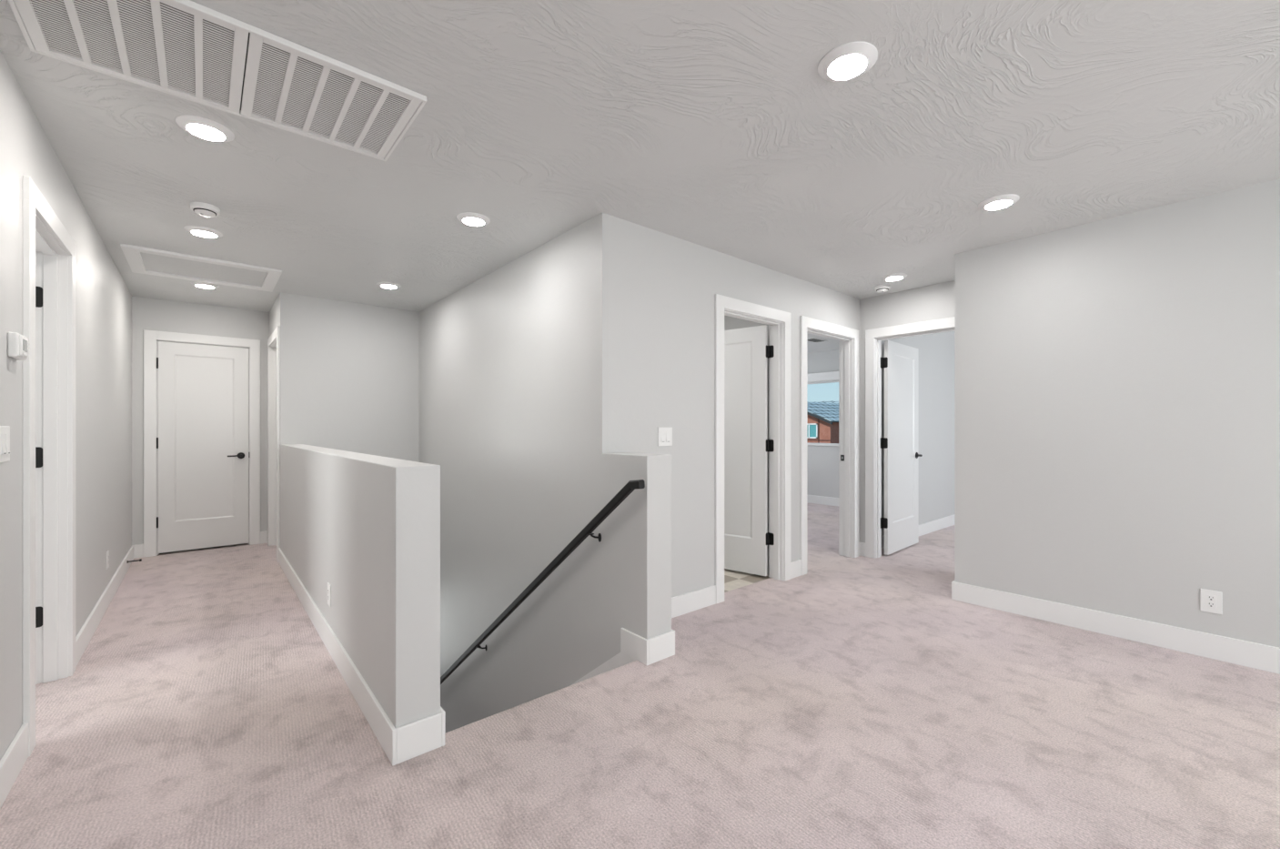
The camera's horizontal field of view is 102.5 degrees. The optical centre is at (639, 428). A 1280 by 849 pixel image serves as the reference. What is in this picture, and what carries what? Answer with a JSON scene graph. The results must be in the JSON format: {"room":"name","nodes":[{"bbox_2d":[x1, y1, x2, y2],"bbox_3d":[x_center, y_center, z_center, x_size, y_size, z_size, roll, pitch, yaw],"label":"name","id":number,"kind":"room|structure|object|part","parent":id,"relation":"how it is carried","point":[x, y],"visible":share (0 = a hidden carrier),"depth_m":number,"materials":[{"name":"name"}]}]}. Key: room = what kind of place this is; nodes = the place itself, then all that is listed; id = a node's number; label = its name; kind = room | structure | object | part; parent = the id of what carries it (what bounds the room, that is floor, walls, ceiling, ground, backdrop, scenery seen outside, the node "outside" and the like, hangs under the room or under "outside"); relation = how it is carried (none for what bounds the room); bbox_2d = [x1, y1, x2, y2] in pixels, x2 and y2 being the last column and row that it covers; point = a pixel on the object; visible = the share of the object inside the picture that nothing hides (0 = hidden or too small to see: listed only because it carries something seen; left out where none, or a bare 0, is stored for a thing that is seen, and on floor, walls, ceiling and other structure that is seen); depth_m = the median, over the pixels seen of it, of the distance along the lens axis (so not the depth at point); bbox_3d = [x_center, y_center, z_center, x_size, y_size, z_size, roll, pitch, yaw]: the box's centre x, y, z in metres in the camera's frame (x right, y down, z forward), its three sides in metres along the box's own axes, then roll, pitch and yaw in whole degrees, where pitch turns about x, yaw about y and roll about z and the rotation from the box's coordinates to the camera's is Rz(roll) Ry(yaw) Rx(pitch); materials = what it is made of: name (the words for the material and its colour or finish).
{"room":"upstairs landing","nodes":[
{"label":"upstairs landing","id":0,"kind":"room"},
{"bbox_2d":[0,50,131,760],"bbox_3d":[-1.599,-0.014,1.012,0.120,2.440,10.013,0,0,-40],"label":"wall","id":1,"kind":"structure","parent":0,"point":[103,297],"depth_m":2.69,"materials":[{"name":"white paint"}]},
{"bbox_2d":[0,425,10,462],"bbox_3d":[-2.092,0.050,1.693,0.011,0.118,0.118,0,0,-40],"label":"light switch","id":2,"kind":"object","parent":1,"relation":"attached to","point":[5,430],"visible":1,"depth_m":1.69,"materials":[{"name":"white plastic"}]},
{"bbox_2d":[7,332,29,360],"bbox_3d":[-2.157,-0.286,1.785,0.032,0.084,0.120,0,0,-40],"label":"thermostat","id":3,"kind":"object","parent":1,"relation":"attached to","point":[17,344],"visible":1,"depth_m":1.75,"materials":[{"name":"white plastic"}]},
{"bbox_3d":[-2.149,-0.286,1.792,0.008,0.072,0.088,0,0,-40],"label":"plate","id":4,"kind":"part","parent":3,"relation":"part of","materials":[{"name":"white plastic"}]},
{"bbox_2d":[22,174,75,756],"bbox_3d":[-2.863,0.139,1.954,0.862,2.135,0.895,0,0,-40],"label":"door","id":5,"kind":"structure","parent":1,"relation":"in","point":[48,248],"depth_m":2.44,"materials":[{"name":"white paint"}]},
{"bbox_3d":[-2.853,-0.624,2.429,0.042,0.098,0.002,0,0,-40],"label":"hinge plate","id":6,"kind":"part","parent":5,"relation":"part of","materials":[{"name":"black metal"}]},
{"bbox_3d":[-2.853,0.136,2.429,0.042,0.098,0.002,0,0,-40],"label":"hinge plate","id":7,"kind":"part","parent":5,"relation":"part of","materials":[{"name":"black metal"}]},
{"bbox_3d":[-2.853,0.891,2.429,0.042,0.098,0.002,0,0,-40],"label":"hinge plate","id":8,"kind":"part","parent":5,"relation":"part of","materials":[{"name":"black metal"}]},
{"bbox_2d":[0,544,133,808],"bbox_3d":[-1.509,1.142,1.009,0.014,0.128,9.893,0,0,-40],"label":"baseboard","id":9,"kind":"structure","parent":1,"relation":"attached to","point":[14,759],"depth_m":2.63,"materials":[{"name":"white paint"}]},
{"bbox_2d":[126,558,141,563],"bbox_3d":[-4.289,1.121,4.360,0.090,0.024,0.023,0,0,-40],"label":"door stop","id":10,"kind":"object","parent":9,"relation":"attached to","point":[140,559],"visible":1,"depth_m":4.36,"materials":[{"name":"black metal"}]},
{"bbox_2d":[106,550,109,569],"bbox_3d":[-3.656,0.899,3.530,0.008,0.118,0.078,0,0,-40],"label":"wall outlet","id":11,"kind":"object","parent":1,"relation":"attached to","point":[107,551],"visible":1,"depth_m":3.52,"materials":[{"name":"white plastic"}]},
{"bbox_2d":[131,295,268,544],"bbox_3d":[-4.318,-0.014,5.193,1.153,2.440,0.120,0,0,-40],"label":"wall","id":12,"kind":"structure","parent":0,"point":[147,313],"depth_m":4.97,"materials":[{"name":"white paint"}]},
{"bbox_2d":[133,530,267,558],"bbox_3d":[-4.320,1.142,5.103,1.005,0.128,0.014,0,0,-40],"label":"baseboard","id":13,"kind":"structure","parent":12,"relation":"attached to","point":[138,549],"depth_m":4.81,"materials":[{"name":"white paint"}]},
{"bbox_2d":[143,329,260,557],"bbox_3d":[-4.350,0.139,5.141,0.877,2.135,0.192,0,0,-40],"label":"door","id":14,"kind":"structure","parent":12,"relation":"in","point":[202,392],"depth_m":5.09,"materials":[{"name":"white paint"}]},
{"bbox_3d":[-4.122,0.276,5.246,0.146,0.066,0.056,0,0,-40],"label":"handle","id":15,"kind":"part","parent":14,"relation":"part of","materials":[{"name":"black metal"}]},
{"bbox_2d":[161,543,244,553],"bbox_3d":[-4.205,0.126,5.716,2.804,2.720,2.628,0,0,-40],"label":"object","id":16,"kind":"structure","parent":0,"point":[241,543],"depth_m":5.19,"materials":[{"name":"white paint"}]},
{"bbox_2d":[278,292,418,462],"bbox_3d":[-2.832,-0.014,5.080,1.205,2.440,0.120,0,0,-40],"label":"wall","id":17,"kind":"structure","parent":0,"point":[349,370],"depth_m":5.01,"materials":[{"name":"white paint"}]},
{"bbox_2d":[268,294,602,733],"bbox_3d":[-2.039,1.366,4.239,1.325,5.200,5.700,0,0,-40],"label":"wall","id":18,"kind":"structure","parent":0,"point":[366,526],"depth_m":2.68,"materials":[{"name":"white paint"}]},
{"bbox_2d":[267,325,280,562],"bbox_3d":[-3.505,0.139,5.061,0.192,2.135,0.928,0,0,-40],"label":"door","id":19,"kind":"structure","parent":18,"relation":"in","point":[274,340],"depth_m":5.30,"materials":[{"name":"white paint"}]},
{"bbox_2d":[327,582,331,606],"bbox_3d":[-1.706,0.909,2.818,0.008,0.118,0.078,0,0,-40],"label":"wall outlet","id":20,"kind":"object","parent":18,"relation":"attached to","point":[328,584],"visible":1,"depth_m":2.80,"materials":[{"name":"white plastic"}]},
{"bbox_2d":[278,547,444,765],"bbox_3d":[-2.008,1.142,3.303,0.188,0.128,3.690,0,0,-40],"label":"baseboard","id":21,"kind":"structure","parent":18,"relation":"attached to","point":[401,743],"depth_m":2.04,"materials":[{"name":"white paint"}]},
{"bbox_2d":[444,660,636,734],"bbox_3d":[-0.408,1.226,2.351,1.044,0.040,0.022,0,0,-40],"label":"trim","id":22,"kind":"structure","parent":18,"relation":"attached to","point":[634,660],"depth_m":2.29,"materials":[{"name":"grey carpet"}]},
{"bbox_2d":[569,651,636,685],"bbox_3d":[-1.119,2.656,3.986,0.011,2.898,3.475,0,0,-40],"label":"trim","id":23,"kind":"structure","parent":18,"relation":"attached to","point":[620,659],"depth_m":2.85,"materials":[{"name":"white paint"}]},
{"bbox_2d":[418,212,671,663],"bbox_3d":[-1.122,0.121,4.130,0.173,2.710,3.782,0,0,-40],"label":"wall","id":24,"kind":"structure","parent":0,"point":[519,365],"depth_m":3.38,"materials":[{"name":"white paint"}]},
{"bbox_2d":[440,479,645,684],"bbox_3d":[-1.046,1.463,3.839,0.089,2.418,3.322,0,0,-40],"label":"handrail","id":25,"kind":"object","parent":24,"relation":"attached to","point":[630,486],"visible":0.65,"depth_m":3.17,"materials":[{"name":"black metal"}]},
{"bbox_2d":[620,627,675,665],"bbox_3d":[-0.019,1.142,2.833,0.201,0.128,0.404,0,0,-40],"label":"baseboard","id":26,"kind":"structure","parent":24,"relation":"attached to","point":[650,650],"depth_m":2.68,"materials":[{"name":"white paint"}]},
{"bbox_2d":[0,0,1279,352],"bbox_3d":[0.374,-1.309,3.730,12.000,0.150,11.800,0,0,-40],"label":"ceiling","id":27,"kind":"structure","parent":0,"point":[715,125],"depth_m":2.17,"materials":[{"name":"white paint"}]},
{"bbox_2d":[120,242,282,292],"bbox_3d":[-3.364,-1.225,3.995,0.889,0.018,0.755,0,0,-40],"label":"attic hatch","id":28,"kind":"object","parent":27,"relation":"attached to","point":[156,262],"visible":1,"depth_m":3.96,"materials":[{"name":"white paint"}]},
{"bbox_3d":[-3.364,-1.232,3.995,0.721,0.004,0.587,0,0,-40],"label":"panel","id":29,"kind":"part","parent":28,"relation":"part of","materials":[{"name":"white paint"}]},
{"bbox_2d":[183,225,222,238],"bbox_3d":[-2.727,-1.223,3.214,0.187,0.021,0.187,0,0,-40],"label":"recessed light","id":30,"kind":"object","parent":27,"relation":"in","point":[201,231],"visible":1,"depth_m":3.18,"materials":[{"name":"white"}]},
{"bbox_2d":[189,201,220,217],"bbox_3d":[-2.417,-1.209,2.857,0.130,0.050,0.130,0,0,-40],"label":"smoke detector","id":31,"kind":"object","parent":27,"relation":"attached to","point":[205,209],"visible":1,"depth_m":2.83,"materials":[{"name":"white plastic"}]},
{"bbox_2d":[190,281,219,288],"bbox_3d":[-3.724,-1.223,4.401,0.187,0.021,0.187,0,0,-40],"label":"recessed light","id":32,"kind":"object","parent":27,"relation":"in","point":[204,285],"visible":0.99,"depth_m":4.36,"materials":[{"name":"white"}]},
{"bbox_2d":[175,114,234,141],"bbox_3d":[-1.784,-1.223,2.113,0.187,0.021,0.187,0,0,-40],"label":"recessed light","id":33,"kind":"object","parent":27,"relation":"in","point":[203,127],"visible":1,"depth_m":2.09,"materials":[{"name":"white plastic"}]},
{"bbox_2d":[7,0,426,161],"bbox_3d":[-1.375,-1.224,1.780,1.058,0.020,0.565,0,0,-40],"label":"ceiling vent","id":34,"kind":"object","parent":27,"relation":"in","point":[186,49],"visible":1,"depth_m":1.73,"materials":[{"name":"white metal"}]},
{"bbox_3d":[-1.571,-1.222,1.614,0.516,0.012,0.537,0,0,-40],"label":"grille panel","id":35,"kind":"part","parent":34,"relation":"part of","materials":[{"name":"white metal"}]},
{"bbox_3d":[-1.177,-1.222,1.949,0.510,0.012,0.537,0,0,-40],"label":"grille panel","id":36,"kind":"part","parent":34,"relation":"part of","materials":[{"name":"white metal"}]},
{"bbox_2d":[376,281,401,288],"bbox_3d":[-2.153,-1.223,4.404,0.187,0.021,0.187,0,0,-40],"label":"recessed light","id":37,"kind":"object","parent":27,"relation":"in","point":[387,285],"visible":1,"depth_m":4.36,"materials":[{"name":"white plastic"}]},
{"bbox_2d":[456,211,490,226],"bbox_3d":[-0.979,-1.223,3.024,0.187,0.021,0.187,0,0,-40],"label":"recessed light","id":38,"kind":"object","parent":27,"relation":"in","point":[470,218],"visible":1,"depth_m":2.99,"materials":[{"name":"white plastic"}]},
{"bbox_2d":[806,337,827,342],"bbox_3d":[2.431,-1.230,7.145,0.360,0.008,0.200,0,0,-40],"label":"ceiling vent","id":39,"kind":"object","parent":27,"relation":"in","point":[811,337],"visible":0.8,"depth_m":7.15,"materials":[{"name":"white metal"}]},
{"bbox_2d":[817,41,877,81],"bbox_3d":[0.698,-1.223,1.731,0.187,0.021,0.187,0,0,-40],"label":"recessed light","id":40,"kind":"object","parent":27,"relation":"in","point":[849,61],"visible":1,"depth_m":1.71,"materials":[{"name":"white plastic"}]},
{"bbox_2d":[874,284,890,292],"bbox_3d":[2.103,-1.209,4.458,0.130,0.050,0.130,0,0,-40],"label":"smoke detector","id":41,"kind":"object","parent":27,"relation":"attached to","point":[880,288],"visible":1,"depth_m":4.42,"materials":[{"name":"white plastic"}]},
{"bbox_2d":[881,272,907,281],"bbox_3d":[2.062,-1.223,4.167,0.187,0.021,0.187,0,0,-40],"label":"recessed light","id":42,"kind":"object","parent":27,"relation":"in","point":[896,276],"visible":1,"depth_m":4.13,"materials":[{"name":"white plastic"}]},
{"bbox_2d":[977,193,1019,210],"bbox_3d":[1.951,-1.223,2.797,0.187,0.021,0.187,0,0,-40],"label":"recessed light","id":43,"kind":"object","parent":27,"relation":"in","point":[998,202],"visible":1,"depth_m":2.77,"materials":[{"name":"white"}]},
{"bbox_2d":[0,502,1279,848],"bbox_3d":[0.894,1.346,3.117,11.800,0.280,9.993,0,0,-40],"label":"floor","id":44,"kind":"structure","parent":0,"point":[846,702],"depth_m":2.00,"materials":[{"name":"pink carpet"}]},
{"bbox_2d":[724,315,768,573],"bbox_3d":[-0.091,-0.014,5.758,0.120,2.440,3.907,0,0,-40],"label":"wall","id":45,"kind":"structure","parent":0,"point":[730,322],"depth_m":4.30,"materials":[{"name":"white paint"}]},
{"bbox_2d":[618,218,954,597],"bbox_3d":[2.407,-0.014,5.239,6.746,2.440,0.120,0,0,-40],"label":"wall","id":46,"kind":"structure","parent":0,"point":[669,285],"depth_m":3.44,"materials":[{"name":"white paint"}]},
{"bbox_2d":[657,427,672,445],"bbox_3d":[0.161,0.050,3.243,0.118,0.118,0.011,0,0,-40],"label":"light switch","id":47,"kind":"object","parent":46,"relation":"attached to","point":[664,434],"visible":1,"depth_m":3.24,"materials":[{"name":"white plastic"}]},
{"bbox_2d":[715,293,790,604],"bbox_3d":[0.594,0.139,4.152,0.899,2.135,0.848,0,0,-40],"label":"door","id":48,"kind":"structure","parent":46,"relation":"in","point":[742,445],"depth_m":4.16,"materials":[{"name":"white paint"}]},
{"bbox_3d":[1.060,-0.624,4.157,0.002,0.098,0.048,0,0,-40],"label":"hinge plate","id":49,"kind":"part","parent":48,"relation":"part of","materials":[{"name":"black metal"}]},
{"bbox_3d":[1.060,0.136,4.157,0.002,0.098,0.048,0,0,-40],"label":"hinge plate","id":50,"kind":"part","parent":48,"relation":"part of","materials":[{"name":"black metal"}]},
{"bbox_3d":[1.060,0.891,4.157,0.002,0.098,0.048,0,0,-40],"label":"hinge plate","id":51,"kind":"part","parent":48,"relation":"part of","materials":[{"name":"black metal"}]},
{"bbox_2d":[671,542,860,617],"bbox_3d":[1.016,1.142,3.969,2.848,0.128,0.014,0,0,-40],"label":"baseboard","id":52,"kind":"structure","parent":46,"relation":"attached to","point":[690,601],"depth_m":3.42,"materials":[{"name":"white paint"}]},
{"bbox_2d":[799,315,858,574],"bbox_3d":[1.648,0.139,4.593,0.970,2.135,0.156,0,0,-40],"label":"door","id":53,"kind":"structure","parent":46,"relation":"in","point":[848,337],"depth_m":4.81,"materials":[{"name":"white paint"}]},
{"bbox_2d":[881,514,954,548],"bbox_3d":[3.615,1.142,6.177,3.691,0.128,0.014,0,0,-40],"label":"baseboard","id":54,"kind":"structure","parent":46,"relation":"attached to","point":[926,528],"depth_m":6.04,"materials":[{"name":"white paint"}]},
{"bbox_2d":[806,349,838,497],"bbox_3d":[2.904,-0.014,8.303,0.120,2.440,3.907,0,0,-40],"label":"wall","id":55,"kind":"structure","parent":0,"point":[822,461],"depth_m":8.20,"materials":[{"name":"white paint"}]},
{"bbox_2d":[806,370,838,445],"bbox_3d":[3.029,-0.311,8.086,0.170,1.165,2.000,0,0,-40],"label":"window","id":56,"kind":"structure","parent":55,"relation":"in","point":[830,377],"depth_m":8.15,"materials":[{"name":"white plastic"}]},
{"bbox_3d":[3.025,0.259,8.083,0.080,0.024,1.960,0,0,-40],"label":"sill","id":57,"kind":"part","parent":56,"relation":"part of","materials":[{"name":"white paint"}]},
{"bbox_2d":[806,370,838,382],"bbox_3d":[2.990,-0.825,8.053,0.068,0.137,2.000,0,0,-40],"label":"roller blind","id":58,"kind":"object","parent":56,"relation":"attached to","point":[830,375],"depth_m":8.12,"materials":[{"name":"white fabric"}]},
{"bbox_2d":[806,494,838,506],"bbox_3d":[2.853,1.142,8.260,0.014,0.128,3.907,0,0,-40],"label":"baseboard","id":59,"kind":"structure","parent":55,"relation":"attached to","point":[811,498],"depth_m":8.18,"materials":[{"name":"white paint"}]},
{"bbox_2d":[859,280,954,542],"bbox_3d":[2.482,-0.014,4.536,0.120,2.440,1.047,0,0,-40],"label":"wall","id":60,"kind":"structure","parent":0,"point":[936,301],"depth_m":4.68,"materials":[{"name":"white paint"}]},
{"bbox_2d":[860,542,865,556],"bbox_3d":[2.115,1.142,4.864,0.014,0.128,0.044,0,0,-40],"label":"baseboard","id":61,"kind":"structure","parent":60,"relation":"attached to","point":[862,544],"depth_m":4.86,"materials":[{"name":"white paint"}]},
{"bbox_2d":[865,316,954,558],"bbox_3d":[2.800,0.139,4.774,0.949,2.135,0.980,0,0,-40],"label":"door","id":62,"kind":"structure","parent":60,"relation":"in","point":[900,362],"depth_m":4.86,"materials":[{"name":"white paint"}]},
{"bbox_3d":[2.856,0.276,5.284,0.146,0.066,0.056,0,0,-43],"label":"handle","id":63,"kind":"part","parent":62,"relation":"part of","materials":[{"name":"black metal"}]},
{"bbox_2d":[954,178,1279,647],"bbox_3d":[4.010,-0.014,2.178,0.846,2.440,4.526,0,0,-40],"label":"wall","id":64,"kind":"structure","parent":0,"point":[1117,378],"depth_m":2.93,"materials":[{"name":"white paint"}]},
{"bbox_2d":[951,580,1279,674],"bbox_3d":[3.946,1.142,2.133,0.720,0.128,4.540,0,0,-40],"label":"baseboard","id":65,"kind":"structure","parent":64,"relation":"attached to","point":[1254,655],"depth_m":2.93,"materials":[{"name":"white paint"}]},
{"bbox_2d":[1199,588,1222,614],"bbox_3d":[3.003,0.908,2.702,0.008,0.118,0.078,0,0,-40],"label":"wall outlet","id":66,"kind":"object","parent":64,"relation":"attached to","point":[1210,600],"visible":1,"depth_m":2.70,"materials":[{"name":"white plastic"}]},
{"bbox_2d":[1206,594,1216,608],"bbox_3d":[3.002,0.908,2.701,0.004,0.067,0.033,0,0,-40],"label":"receptacle","id":67,"kind":"object","parent":66,"relation":"attached to","point":[1211,599],"depth_m":2.70,"materials":[{"name":"white plastic"}]},
{"label":"outside","id":68,"kind":"structure","parent":0,"visible":0},
{"bbox_3d":[39.815,4.366,53.524,110.000,0.300,150.000,0,0,-40],"label":"ground","id":69,"kind":"structure","parent":68,"visible":0},
{"bbox_2d":[806,400,838,443],"bbox_3d":[20.640,0.761,43.789,17.030,6.910,40.000,0,0,-40],"label":"house","id":70,"kind":"structure","parent":69,"relation":"on","point":[822,417],"depth_m":39.65,"materials":[{"name":"brown wood"}]},
{"bbox_3d":[13.189,0.166,40.056,0.020,0.980,1.260,0,0,-40],"label":"pane","id":71,"kind":"part","parent":70,"relation":"part of","materials":[{"name":"teal glass"}]}
]}

